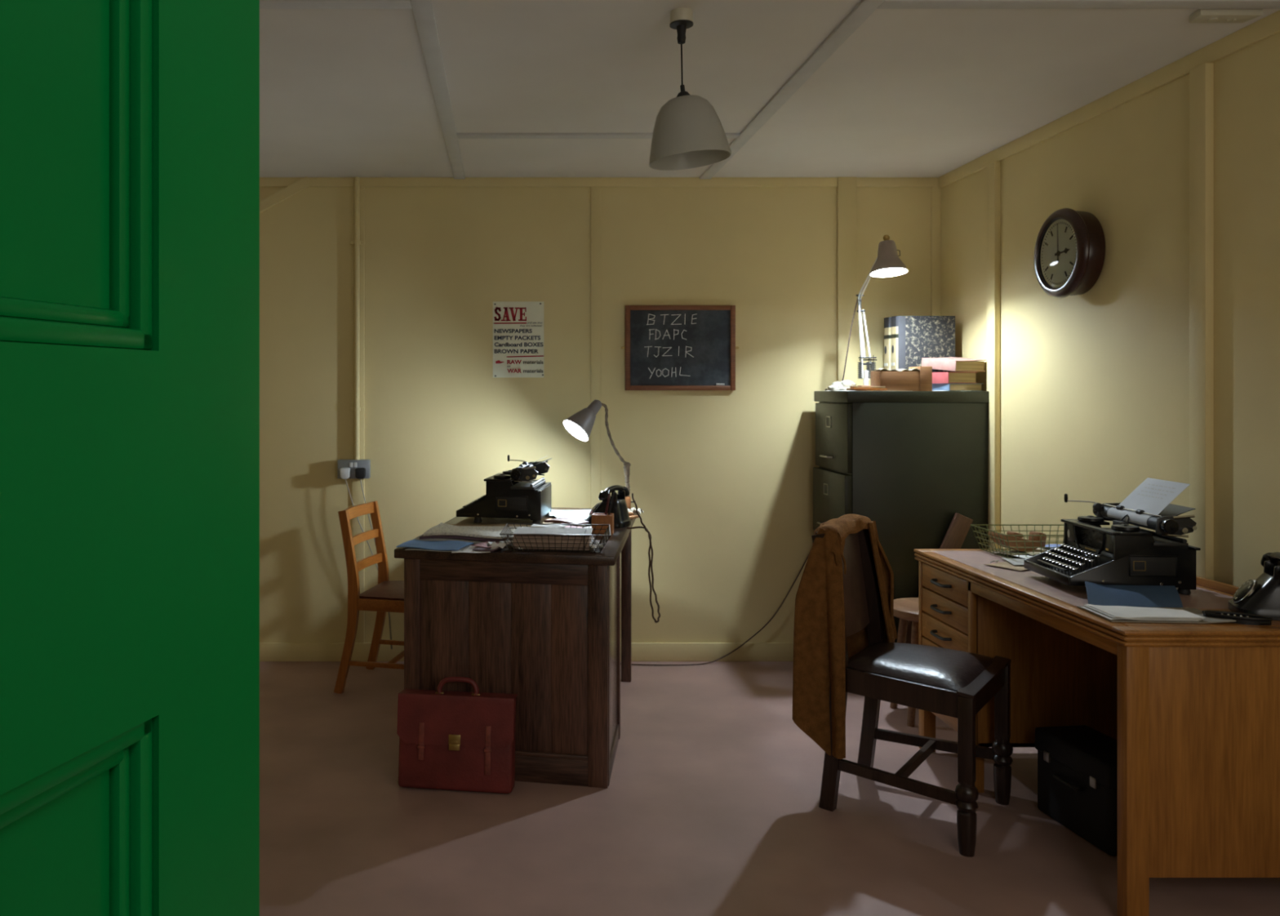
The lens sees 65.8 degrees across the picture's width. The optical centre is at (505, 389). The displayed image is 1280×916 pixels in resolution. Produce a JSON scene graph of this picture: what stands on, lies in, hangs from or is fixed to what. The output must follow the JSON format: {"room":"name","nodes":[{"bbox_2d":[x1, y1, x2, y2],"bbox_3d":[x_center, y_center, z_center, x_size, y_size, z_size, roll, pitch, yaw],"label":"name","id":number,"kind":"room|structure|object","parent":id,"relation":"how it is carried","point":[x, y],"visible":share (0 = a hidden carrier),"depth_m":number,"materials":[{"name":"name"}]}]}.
{"room":"office","nodes":[
{"label":"office","id":0,"kind":"room"},
{"bbox_2d":[259,186,931,642],"bbox_3d":[0.036,0.145,4.819,4.373,2.360,0.100,0,0,0],"label":"wall","id":1,"kind":"structure","parent":0,"point":[721,481],"depth_m":4.77,"materials":[{"name":"beige paint"}]},
{"bbox_2d":[259,177,311,213],"bbox_3d":[-1.238,-0.868,4.759,0.586,0.345,0.020,0,0,0],"label":"trim","id":2,"kind":"structure","parent":1,"relation":"attached to","point":[298,186],"depth_m":4.75,"materials":[{"name":"beige paint"}]},
{"bbox_2d":[337,459,370,478],"bbox_3d":[-0.735,0.385,4.732,0.154,0.090,0.049,0,0,0],"label":"wall socket","id":3,"kind":"object","parent":1,"relation":"attached to","point":[353,464],"visible":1,"depth_m":4.71,"materials":[{"name":"metal"}]},
{"bbox_2d":[339,467,391,648],"bbox_3d":[-0.673,0.815,4.697,0.246,0.876,0.036,0,0,0],"label":"plug","id":4,"kind":"object","parent":3,"relation":"attached to","point":[344,473],"visible":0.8,"depth_m":4.68,"materials":[{"name":"plastic"}]},
{"bbox_2d":[355,467,392,648],"bbox_3d":[-0.634,0.815,4.697,0.176,0.876,0.036,0,0,0],"label":"plug","id":5,"kind":"object","parent":3,"relation":"attached to","point":[360,473],"visible":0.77,"depth_m":4.68,"materials":[{"name":"white plastic"}]},
{"bbox_2d":[350,177,364,459],"bbox_3d":[-0.722,-0.328,4.741,0.070,1.405,0.034,0,0,0],"label":"conduit pipe","id":6,"kind":"object","parent":1,"relation":"attached to","point":[357,242],"visible":1,"depth_m":4.73,"materials":[{"name":"beige metal"}]},
{"bbox_2d":[351,186,364,642],"bbox_3d":[-0.720,0.122,4.764,0.060,2.225,0.010,0,0,0],"label":"trim","id":7,"kind":"structure","parent":1,"relation":"attached to","point":[357,498],"depth_m":4.76,"materials":[{"name":"beige paint"}]},
{"bbox_2d":[493,301,543,377],"bbox_3d":[0.062,-0.244,4.766,0.250,0.371,0.004,0,0,0],"label":"poster","id":8,"kind":"object","parent":1,"relation":"attached to","point":[517,326],"visible":1,"depth_m":4.77,"materials":[{"name":"paper"}]},
{"bbox_2d":[259,642,793,661],"bbox_3d":[0.036,1.280,4.761,4.173,0.090,0.016,0,0,0],"label":"baseboard","id":9,"kind":"structure","parent":1,"relation":"attached to","point":[268,651],"depth_m":4.75,"materials":[{"name":"beige paint"}]},
{"bbox_2d":[259,177,837,186],"bbox_3d":[-0.216,-1.012,4.763,3.668,0.045,0.012,0,0,0],"label":"trim","id":10,"kind":"structure","parent":1,"relation":"attached to","point":[264,181],"depth_m":4.76,"materials":[{"name":"beige paint"}]},
{"bbox_2d":[590,186,600,508],"bbox_3d":[0.440,0.122,4.764,0.050,2.225,0.010,0,0,0],"label":"trim","id":11,"kind":"structure","parent":1,"relation":"attached to","point":[595,192],"depth_m":4.76,"materials":[{"name":"beige paint"}]},
{"bbox_2d":[621,305,738,390],"bbox_3d":[0.850,-0.203,4.755,0.576,0.414,0.023,0,0,0],"label":"blackboard","id":12,"kind":"object","parent":1,"relation":"attached to","point":[667,347],"visible":1,"depth_m":4.75,"materials":[{"name":"stone"}]},
{"bbox_2d":[631,550,810,665],"label":"cable","id":13,"kind":"object","parent":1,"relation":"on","point":[771,618],"depth_m":4.74,"materials":[{"name":"black rubber"}]},
{"bbox_2d":[699,0,884,178],"bbox_3d":[0.973,-1.030,2.344,0.055,0.010,4.827,0,0,0],"label":"trim","id":14,"kind":"structure","parent":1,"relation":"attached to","point":[859,15],"depth_m":3.15,"materials":[{"name":"paint"}]},
{"bbox_2d":[836,177,856,386],"bbox_3d":[1.663,0.100,4.759,0.090,2.270,0.020,0,0,0],"label":"trim","id":15,"kind":"structure","parent":1,"relation":"attached to","point":[846,186],"depth_m":4.75,"materials":[{"name":"beige paint"}]},
{"bbox_2d":[856,177,938,186],"bbox_3d":[1.915,-1.012,4.764,0.415,0.045,0.010,0,0,0],"label":"trim","id":16,"kind":"structure","parent":1,"relation":"attached to","point":[860,181],"depth_m":4.76,"materials":[{"name":"beige paint"}]},
{"bbox_2d":[931,186,941,315],"bbox_3d":[2.100,0.122,4.764,0.045,2.225,0.010,0,0,0],"label":"trim","id":17,"kind":"structure","parent":1,"relation":"attached to","point":[935,191],"depth_m":4.76,"materials":[{"name":"beige paint"}]},
{"bbox_2d":[259,661,1279,915],"bbox_3d":[0.036,1.375,1.335,4.373,0.100,7.069,0,0,0],"label":"floor","id":18,"kind":"structure","parent":0,"point":[710,802],"depth_m":2.97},
{"bbox_2d":[333,500,404,693],"bbox_3d":[-0.478,0.928,4.401,0.463,0.803,0.418,0,0,13],"label":"chair","id":19,"kind":"object","parent":18,"relation":"on","point":[387,596],"visible":0.62,"depth_m":4.26,"materials":[{"name":"orange wood"}]},
{"bbox_2d":[396,676,517,793],"bbox_3d":[-0.161,1.147,3.264,0.392,0.363,0.119,0,0,9],"label":"briefcase","id":20,"kind":"object","parent":18,"relation":"on","point":[449,740],"visible":1,"depth_m":3.22,"materials":[{"name":"leather"}]},
{"bbox_2d":[394,507,637,788],"bbox_3d":[0.110,0.938,3.926,0.760,0.775,1.290,0,0,11],"label":"desk","id":21,"kind":"object","parent":18,"relation":"on","point":[541,628],"visible":0.69,"depth_m":3.30,"materials":[{"name":"brown wood"}]},
{"bbox_2d":[395,539,473,550],"bbox_3d":[-0.245,0.541,3.405,0.225,0.009,0.165,0,0,17],"label":"folder","id":22,"kind":"object","parent":21,"relation":"on","point":[442,544],"visible":1,"depth_m":3.39,"materials":[{"name":"blue paper"}]},
{"bbox_2d":[404,544,471,551],"bbox_3d":[-0.230,0.547,3.385,0.200,0.003,0.150,0,0,12],"label":"loose sheet","id":23,"kind":"object","parent":21,"relation":"on","point":[463,548],"visible":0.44,"depth_m":3.33,"materials":[{"name":"grey paper"}]},
{"bbox_2d":[413,534,494,543],"bbox_3d":[-0.125,0.543,3.590,0.370,0.019,0.236,0,0,14],"label":"newspaper","id":24,"kind":"object","parent":21,"relation":"on","point":[473,541],"visible":0.13,"depth_m":3.49,"materials":[{"name":"grey paper"}]},
{"bbox_2d":[419,534,513,542],"bbox_3d":[-0.113,0.533,3.594,0.360,0.019,0.236,0,0,9],"label":"folder","id":25,"kind":"object","parent":24,"relation":"on","point":[422,536],"visible":0.23,"depth_m":3.49,"materials":[{"name":"beige paper"}]},
{"bbox_2d":[422,522,530,539],"bbox_3d":[-0.101,0.522,3.598,0.351,0.023,0.236,0,0,12],"label":"newspaper","id":26,"kind":"object","parent":25,"relation":"on","point":[491,532],"visible":0.8,"depth_m":3.58,"materials":[{"name":"beige paper"}]},
{"bbox_2d":[451,545,490,552],"bbox_3d":[-0.120,0.547,3.345,0.130,0.003,0.140,0,0,-3],"label":"loose sheet","id":27,"kind":"object","parent":21,"relation":"on","point":[469,549],"visible":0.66,"depth_m":3.30,"materials":[{"name":"white paper"}]},
{"bbox_2d":[472,546,501,551],"bbox_3d":[-0.058,0.543,3.345,0.075,0.004,0.105,0,0,22],"label":"card","id":28,"kind":"object","parent":27,"relation":"on","point":[480,548],"visible":0.64,"depth_m":3.32,"materials":[{"name":"paper"}]},
{"bbox_2d":[471,541,498,547],"bbox_3d":[-0.055,0.539,3.395,0.085,0.004,0.105,0,0,28],"label":"card","id":29,"kind":"object","parent":28,"relation":"on","point":[483,544],"visible":0.46,"depth_m":3.38,"materials":[{"name":"paper"}]},
{"bbox_2d":[446,523,531,526],"bbox_3d":[-0.060,0.539,3.795,0.400,0.012,0.165,0,0,8],"label":"folder","id":30,"kind":"object","parent":21,"relation":"on","point":[489,525],"visible":0.13,"depth_m":3.85,"materials":[{"name":"beige paper"}]},
{"bbox_2d":[485,539,523,550],"bbox_3d":[0.010,0.531,3.345,0.152,0.028,0.076,0,0,-25],"label":"crumpled paper","id":31,"kind":"object","parent":21,"relation":"on","point":[494,545],"visible":0.66,"depth_m":3.31,"materials":[{"name":"white paper"}]},
{"bbox_2d":[456,516,562,524],"bbox_3d":[0.020,0.548,4.000,0.420,0.004,0.320,0,0,11],"label":"newspaper","id":32,"kind":"object","parent":21,"relation":"on","point":[468,521],"visible":0.4,"depth_m":4.05,"materials":[{"name":"beige paper"}]},
{"bbox_2d":[456,454,551,523],"bbox_3d":[-0.001,0.411,4.066,0.354,0.253,0.392,0,0,11],"label":"typewriter","id":33,"kind":"object","parent":32,"relation":"on","point":[514,493],"visible":0.99,"depth_m":3.92,"materials":[{"name":"black metal"}]},
{"bbox_2d":[499,523,611,552],"bbox_3d":[0.178,0.517,3.405,0.374,0.063,0.264,0,0,5],"label":"wire tray","id":34,"kind":"object","parent":21,"relation":"on","point":[605,538],"visible":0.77,"depth_m":3.30,"materials":[{"name":"black metal"}]},
{"bbox_2d":[512,526,592,551],"bbox_3d":[0.165,0.516,3.388,0.268,0.058,0.172,0,0,8],"label":"bundle","id":35,"kind":"object","parent":34,"relation":"in","point":[532,530],"visible":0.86,"depth_m":3.32,"materials":[{"name":"grey paper"}]},
{"bbox_2d":[531,524,566,528],"bbox_3d":[0.155,0.488,3.495,0.120,0.005,0.070,0,0,11],"label":"loose sheet","id":36,"kind":"object","parent":35,"relation":"on","point":[558,526],"visible":1,"depth_m":3.49,"materials":[{"name":"white paper"}]},
{"bbox_2d":[589,542,604,547],"bbox_3d":[0.300,0.529,3.320,0.062,0.012,0.076,0,0,-16],"label":"crumpled paper","id":37,"kind":"object","parent":34,"relation":"in","point":[593,545],"visible":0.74,"depth_m":3.30,"materials":[{"name":"white paper"}]},
{"bbox_2d":[544,517,588,525],"bbox_3d":[0.250,0.532,3.945,0.161,0.016,0.100,0,0,40],"label":"paper","id":38,"kind":"object","parent":21,"relation":"on","point":[560,520],"visible":0.94,"depth_m":3.92,"materials":[{"name":"white paper"}]},
{"bbox_2d":[549,509,591,515],"bbox_3d":[0.320,0.545,4.290,0.320,0.008,0.250,0,0,11],"label":"loose sheet","id":39,"kind":"object","parent":21,"relation":"on","point":[554,512],"visible":0.36,"depth_m":4.33,"materials":[{"name":"white paper"}]},
{"bbox_2d":[553,514,588,519],"bbox_3d":[0.310,0.539,4.130,0.200,0.006,0.140,0,0,-6],"label":"loose sheet","id":40,"kind":"object","parent":21,"relation":"on","point":[584,517],"visible":0.51,"depth_m":4.15,"materials":[{"name":"white paper"}]},
{"bbox_2d":[564,525,583,528],"bbox_3d":[0.225,0.540,3.800,0.150,0.006,0.100,0,0,-18],"label":"loose sheet","id":41,"kind":"object","parent":21,"relation":"on","point":[572,526],"visible":0.13,"depth_m":3.82,"materials":[{"name":"white paper"}]},
{"bbox_2d":[566,524,591,528],"bbox_3d":[0.300,0.547,3.860,0.170,0.004,0.110,0,0,34],"label":"loose sheet","id":42,"kind":"object","parent":21,"relation":"on","point":[584,526],"visible":0.14,"depth_m":3.90,"materials":[{"name":"white paper"}]},
{"bbox_2d":[563,400,635,509],"bbox_3d":[0.424,0.297,4.318,0.336,0.505,0.133,0,0,-8],"label":"desk lamp","id":43,"kind":"object","parent":21,"relation":"on","point":[580,424],"visible":0.95,"depth_m":4.34,"materials":[{"name":"grey metal"}]},
{"bbox_2d":[591,512,613,534],"bbox_3d":[0.372,0.513,3.735,0.080,0.074,0.060,0,0,11],"label":"box","id":44,"kind":"object","parent":21,"relation":"on","point":[597,517],"visible":0.82,"depth_m":3.71,"materials":[{"name":"orange wood"}]},
{"bbox_2d":[604,492,610,515],"bbox_3d":[0.384,0.467,3.731,0.034,0.151,0.010,0,0,21],"label":"pen","id":45,"kind":"object","parent":44,"relation":"in","point":[609,493],"visible":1,"depth_m":3.73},
{"bbox_2d":[608,491,615,515],"bbox_3d":[0.398,0.467,3.736,0.044,0.152,0.008,0,0,4],"label":"pen","id":46,"kind":"object","parent":44,"relation":"in","point":[614,492],"visible":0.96,"depth_m":3.73,"materials":[{"name":"black plastic"}]},
{"bbox_2d":[585,484,660,622],"bbox_3d":[0.447,0.641,3.884,0.208,0.510,0.346,0,0,-17],"label":"telephone","id":47,"kind":"object","parent":21,"relation":"on","point":[620,508],"visible":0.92,"depth_m":3.88,"materials":[{"name":"black plastic"}]},
{"bbox_2d":[629,515,639,519],"bbox_3d":[0.520,0.543,4.130,0.024,0.010,0.140,0,0,38],"label":"ruler","id":48,"kind":"object","parent":21,"relation":"on","point":[632,517],"visible":0.37,"depth_m":4.15,"materials":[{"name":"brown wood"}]},
{"bbox_2d":[627,506,643,514],"bbox_3d":[0.545,0.531,4.290,0.116,0.030,0.082,0,0,24],"label":"crumpled paper","id":49,"kind":"object","parent":21,"relation":"on","point":[633,509],"visible":0.38,"depth_m":4.27,"materials":[{"name":"white paper"}]},
{"bbox_2d":[813,391,989,642],"bbox_3d":[1.777,0.666,4.463,0.660,1.318,0.460,0,0,0],"label":"filing cabinet","id":50,"kind":"object","parent":18,"relation":"on","point":[906,462],"visible":0.48,"depth_m":4.24,"materials":[{"name":"green metal"}]},
{"bbox_2d":[826,390,899,391],"bbox_3d":[1.635,0.005,4.430,0.260,0.002,0.370,0,0,-2],"label":"loose sheet","id":51,"kind":"object","parent":50,"relation":"on","point":[827,390],"visible":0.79,"depth_m":4.27,"materials":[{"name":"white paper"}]},
{"bbox_2d":[827,379,856,391],"bbox_3d":[1.553,-0.018,4.500,0.134,0.053,0.085,0,0,0],"label":"crumpled paper","id":52,"kind":"object","parent":51,"relation":"on","point":[844,384],"visible":0.93,"depth_m":4.48,"materials":[{"name":"white paper"}]},
{"bbox_2d":[846,388,887,390],"bbox_3d":[1.585,-0.001,4.285,0.150,0.010,0.080,0,0,-5],"label":"booklet","id":53,"kind":"object","parent":51,"relation":"on","point":[846,388],"visible":0.8,"depth_m":4.25,"materials":[{"name":"orange paper"}]},
{"bbox_2d":[849,386,884,387],"bbox_3d":[1.590,-0.011,4.287,0.130,0.008,0.070,0,0,3],"label":"booklet","id":54,"kind":"object","parent":53,"relation":"on","point":[850,386],"visible":0.91,"depth_m":4.25,"materials":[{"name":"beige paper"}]},
{"bbox_2d":[841,235,908,388],"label":"lamp","id":55,"kind":"object","parent":50,"relation":"on","point":[888,263],"depth_m":4.32,"materials":[{"name":"white metal"}]},
{"bbox_2d":[884,316,891,369],"bbox_3d":[1.937,-0.167,4.624,0.276,0.348,0.075,0,0,0],"label":"ledger","id":56,"kind":"object","parent":50,"relation":"on","point":[887,321],"visible":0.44,"depth_m":4.61,"materials":[{"name":"paper"}]},
{"bbox_2d":[870,366,932,391],"bbox_3d":[1.745,-0.047,4.310,0.224,0.108,0.124,0,0,0],"label":"box","id":57,"kind":"object","parent":50,"relation":"on","point":[916,378],"visible":0.95,"depth_m":4.25,"materials":[{"name":"brown cardboard"}]},
{"bbox_2d":[890,315,955,372],"bbox_3d":[1.940,-0.167,4.546,0.276,0.348,0.075,0,0,0],"label":"box file","id":58,"kind":"object","parent":50,"relation":"on","point":[913,338],"visible":0.64,"depth_m":4.51,"materials":[{"name":"cardboard"}]},
{"bbox_2d":[932,390,958,391],"bbox_3d":[1.905,0.005,4.440,0.260,0.002,0.370,0,0,2],"label":"loose sheet","id":59,"kind":"object","parent":50,"relation":"on","point":[932,390],"visible":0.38,"depth_m":4.26,"materials":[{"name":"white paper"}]},
{"bbox_2d":[932,383,982,391],"bbox_3d":[2.001,-0.010,4.387,0.160,0.034,0.230,0,0,-8],"label":"book","id":60,"kind":"object","parent":50,"relation":"on","point":[960,387],"visible":0.61,"depth_m":4.28,"materials":[{"name":"blue paper"}]},
{"bbox_2d":[932,371,977,383],"bbox_3d":[1.982,-0.052,4.388,0.150,0.050,0.215,0,0,-14],"label":"book","id":61,"kind":"object","parent":60,"relation":"on","point":[948,377],"visible":0.7,"depth_m":4.29,"materials":[{"name":"beige paper"}]},
{"bbox_2d":[921,356,986,371],"bbox_3d":[2.010,-0.116,4.383,0.158,0.071,0.226,0,0,-15],"label":"book","id":62,"kind":"object","parent":61,"relation":"on","point":[948,363],"visible":0.86,"depth_m":4.30,"materials":[{"name":"beige paper"}]},
{"bbox_2d":[889,597,918,726],"bbox_3d":[1.715,1.100,3.945,0.332,0.454,0.332,0,0,-23],"label":"round stool","id":63,"kind":"object","parent":18,"relation":"on","point":[906,609],"visible":0.25,"depth_m":3.89,"materials":[{"name":"brown wood"}]},
{"bbox_2d":[811,528,1013,857],"bbox_3d":[1.283,0.891,3.096,0.503,0.873,0.506,0,0,39],"label":"dining chair","id":64,"kind":"object","parent":18,"relation":"on","point":[958,684],"visible":0.92,"depth_m":3.04,"materials":[{"name":"brown wood"}]},
{"bbox_2d":[792,513,897,759],"bbox_3d":[1.105,0.786,3.220,0.200,0.727,0.518,0,0,44],"label":"jacket","id":65,"kind":"object","parent":64,"relation":"on","point":[819,629],"visible":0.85,"depth_m":3.06,"materials":[{"name":"brown fabric"}]},
{"bbox_2d":[905,512,973,644],"bbox_3d":[1.806,0.929,4.205,0.409,0.796,0.020,0,0,0],"label":"leaning board","id":66,"kind":"object","parent":18,"relation":"on","point":[960,525],"visible":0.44,"depth_m":4.20,"materials":[{"name":"brown wood"}]},
{"bbox_2d":[1035,724,1117,855],"bbox_3d":[1.764,1.194,2.929,0.202,0.262,0.326,0,0,-7],"label":"case","id":67,"kind":"object","parent":18,"relation":"on","point":[1077,765],"visible":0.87,"depth_m":2.90,"materials":[{"name":"leather"}]},
{"bbox_2d":[913,548,1279,915],"bbox_3d":[1.802,0.946,3.008,0.606,0.759,1.248,0,0,0],"label":"office desk","id":68,"kind":"object","parent":18,"relation":"on","point":[1192,711],"visible":0.64,"depth_m":2.40,"materials":[{"name":"brown wood"}]},
{"bbox_2d":[983,560,1027,570],"bbox_3d":[1.730,0.586,3.265,0.220,0.004,0.130,0,0,-29],"label":"loose sheet","id":69,"kind":"object","parent":68,"relation":"on","point":[1006,564],"visible":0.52,"depth_m":3.24,"materials":[{"name":"beige paper"}]},
{"bbox_2d":[1001,557,1024,564],"bbox_3d":[1.800,0.583,3.290,0.200,0.004,0.140,0,0,11],"label":"loose sheet","id":70,"kind":"object","parent":68,"relation":"on","point":[1013,561],"visible":0.28,"depth_m":3.31,"materials":[{"name":"grey paper"}]},
{"bbox_2d":[970,524,1064,558],"bbox_3d":[1.902,0.544,3.488,0.360,0.089,0.264,0,0,0],"label":"wire tray","id":71,"kind":"object","parent":68,"relation":"on","point":[1027,535],"visible":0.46,"depth_m":3.52,"materials":[{"name":"black metal"}]},
{"bbox_2d":[988,530,1039,551],"bbox_3d":[1.825,0.542,3.501,0.149,0.067,0.080,0,0,-8],"label":"rocker blotter","id":72,"kind":"object","parent":71,"relation":"in","point":[1009,532],"visible":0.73,"depth_m":3.47,"materials":[{"name":"brown wood"}]},
{"bbox_2d":[993,550,1036,559],"bbox_3d":[1.860,0.582,3.450,0.200,0.007,0.150,0,0,-17],"label":"loose sheet","id":73,"kind":"object","parent":71,"relation":"in","point":[1021,554],"visible":0.42,"depth_m":3.45,"materials":[{"name":"white paper"}]},
{"bbox_2d":[1024,547,1051,555],"bbox_3d":[1.930,0.575,3.470,0.180,0.006,0.170,0,0,9],"label":"loose sheet","id":74,"kind":"object","parent":71,"relation":"in","point":[1037,551],"visible":0.26,"depth_m":3.48,"materials":[{"name":"beige paper"}]},
{"bbox_2d":[1028,531,1046,546],"bbox_3d":[1.911,0.539,3.508,0.052,0.058,0.044,0,0,-29],"label":"stamp","id":75,"kind":"object","parent":74,"relation":"on","point":[1030,538],"visible":0.64,"depth_m":3.49,"materials":[{"name":"brown wood"}]},
{"bbox_2d":[1044,543,1060,548],"bbox_3d":[1.990,0.567,3.490,0.100,0.005,0.160,0,0,-3],"label":"envelope","id":76,"kind":"object","parent":71,"relation":"in","point":[1051,544],"visible":0.22,"depth_m":3.55,"materials":[{"name":"white paper"}]},
{"bbox_2d":[1023,493,1200,594],"bbox_3d":[1.811,0.461,2.946,0.354,0.253,0.392,0,0,4],"label":"typewriter","id":77,"kind":"object","parent":68,"relation":"on","point":[1122,553],"visible":0.97,"depth_m":2.81,"materials":[{"name":"black metal"}]},
{"bbox_2d":[1106,477,1190,525],"bbox_3d":[1.930,0.335,2.937,0.122,0.123,0.210,0,0,4],"label":"sheet","id":78,"kind":"object","parent":77,"relation":"on","point":[1153,495],"visible":0.98,"depth_m":2.93,"materials":[{"name":"paper"}]},
{"bbox_2d":[1084,581,1182,607],"bbox_3d":[1.734,0.566,2.700,0.307,0.042,0.140,0,0,4],"label":"folder","id":79,"kind":"object","parent":68,"relation":"on","point":[1142,596],"visible":0.94,"depth_m":2.69,"materials":[{"name":"blue paper"}]},
{"bbox_2d":[1077,604,1235,623],"bbox_3d":[1.690,0.582,2.545,0.300,0.013,0.170,0,0,4],"label":"manila folder","id":80,"kind":"object","parent":68,"relation":"on","point":[1110,613],"visible":1,"depth_m":2.50,"materials":[{"name":"white paper"}]},
{"bbox_2d":[1201,609,1272,625],"bbox_3d":[1.858,0.580,2.480,0.145,0.019,0.059,0,0,35],"label":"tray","id":81,"kind":"object","parent":68,"relation":"on","point":[1240,618],"visible":0.98,"depth_m":2.46,"materials":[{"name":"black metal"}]},
{"bbox_2d":[1227,551,1279,620],"bbox_3d":[2.000,0.507,2.552,0.166,0.162,0.238,0,0,24],"label":"telephone","id":82,"kind":"object","parent":68,"relation":"on","point":[1260,596],"visible":1,"depth_m":2.53,"materials":[{"name":"black plastic"}]},
{"bbox_2d":[259,0,1279,177],"bbox_3d":[0.036,-1.085,1.335,4.373,0.100,7.069,0,0,0],"label":"ceiling","id":83,"kind":"structure","parent":0,"point":[344,92],"depth_m":3.25,"materials":[{"name":"white paint"}]},
{"bbox_2d":[259,0,412,8],"bbox_3d":[-1.151,-1.030,2.603,1.798,0.010,0.055,0,0,0],"label":"trim","id":84,"kind":"structure","parent":83,"relation":"attached to","point":[264,4],"depth_m":2.60,"materials":[{"name":"paint"}]},
{"bbox_2d":[409,0,465,178],"bbox_3d":[-0.225,-1.030,2.344,0.055,0.010,4.827,0,0,0],"label":"trim","id":85,"kind":"structure","parent":83,"relation":"attached to","point":[423,11],"depth_m":3.19,"materials":[{"name":"paint"}]},
{"bbox_2d":[457,133,739,138],"bbox_3d":[0.374,-1.030,3.962,1.142,0.010,0.055,0,0,0],"label":"trim","id":86,"kind":"structure","parent":83,"relation":"attached to","point":[460,135],"depth_m":3.94,"materials":[{"name":"paint"}]},
{"bbox_2d":[648,7,731,170],"bbox_3d":[0.506,-0.826,2.675,0.223,0.419,0.224,0,0,0],"label":"pendant lamp","id":87,"kind":"object","parent":83,"relation":"hanging from","point":[688,131],"visible":1,"depth_m":2.61,"materials":[{"name":"beige plastic"}]},
{"bbox_2d":[876,0,1279,8],"bbox_3d":[1.554,-1.030,2.603,1.109,0.010,0.055,0,0,0],"label":"trim","id":88,"kind":"structure","parent":83,"relation":"attached to","point":[886,4],"depth_m":2.60,"materials":[{"name":"paint"}]},
{"bbox_2d":[1189,8,1262,22],"bbox_3d":[1.965,-1.022,2.670,0.169,0.026,0.060,0,0,0],"label":"ceiling box","id":89,"kind":"object","parent":83,"relation":"attached to","point":[1200,15],"visible":1,"depth_m":2.65,"materials":[{"name":"beige plastic"}]},
{"bbox_2d":[941,31,1279,586],"bbox_3d":[2.173,0.145,1.284,0.100,2.360,6.969,0,0,0],"label":"wall","id":90,"kind":"structure","parent":0,"point":[1095,383],"depth_m":3.26,"materials":[{"name":"beige paint"}]},
{"bbox_2d":[986,160,1000,548],"bbox_3d":[2.110,0.128,4.220,0.026,2.215,0.070,0,0,0],"label":"trim","id":91,"kind":"structure","parent":90,"relation":"attached to","point":[993,169],"depth_m":4.19,"materials":[{"name":"beige paint"}]},
{"bbox_2d":[1034,208,1105,298],"bbox_3d":[2.074,-0.502,3.600,0.099,0.330,0.330,0,0,0],"label":"wall clock","id":92,"kind":"object","parent":90,"relation":"attached to","point":[1069,250],"visible":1,"depth_m":3.54,"materials":[{"name":"brown wood"}]},
{"bbox_2d":[938,9,1279,188],"bbox_3d":[2.116,-1.008,2.344,0.014,0.055,4.827,0,0,0],"label":"trim","id":93,"kind":"structure","parent":90,"relation":"attached to","point":[1268,26],"depth_m":3.29,"materials":[{"name":"beige paint"}]},
{"bbox_2d":[1189,62,1213,580],"bbox_3d":[2.110,0.128,2.960,0.026,2.215,0.070,0,0,0],"label":"trim","id":94,"kind":"structure","parent":90,"relation":"attached to","point":[1202,77],"depth_m":2.94,"materials":[{"name":"beige paint"}]},
{"bbox_3d":[0.037,0.145,-0.120,4.173,2.360,0.100,0,0,0],"label":"wall","id":95,"kind":"structure","parent":0,"visible":0},
{"bbox_2d":[0,0,259,915],"bbox_3d":[-0.294,0.307,0.305,0.042,2.025,0.768,0,0,17],"label":"door","id":96,"kind":"structure","parent":95,"relation":"in","point":[130,129],"depth_m":0.54,"materials":[{"name":"paint"}]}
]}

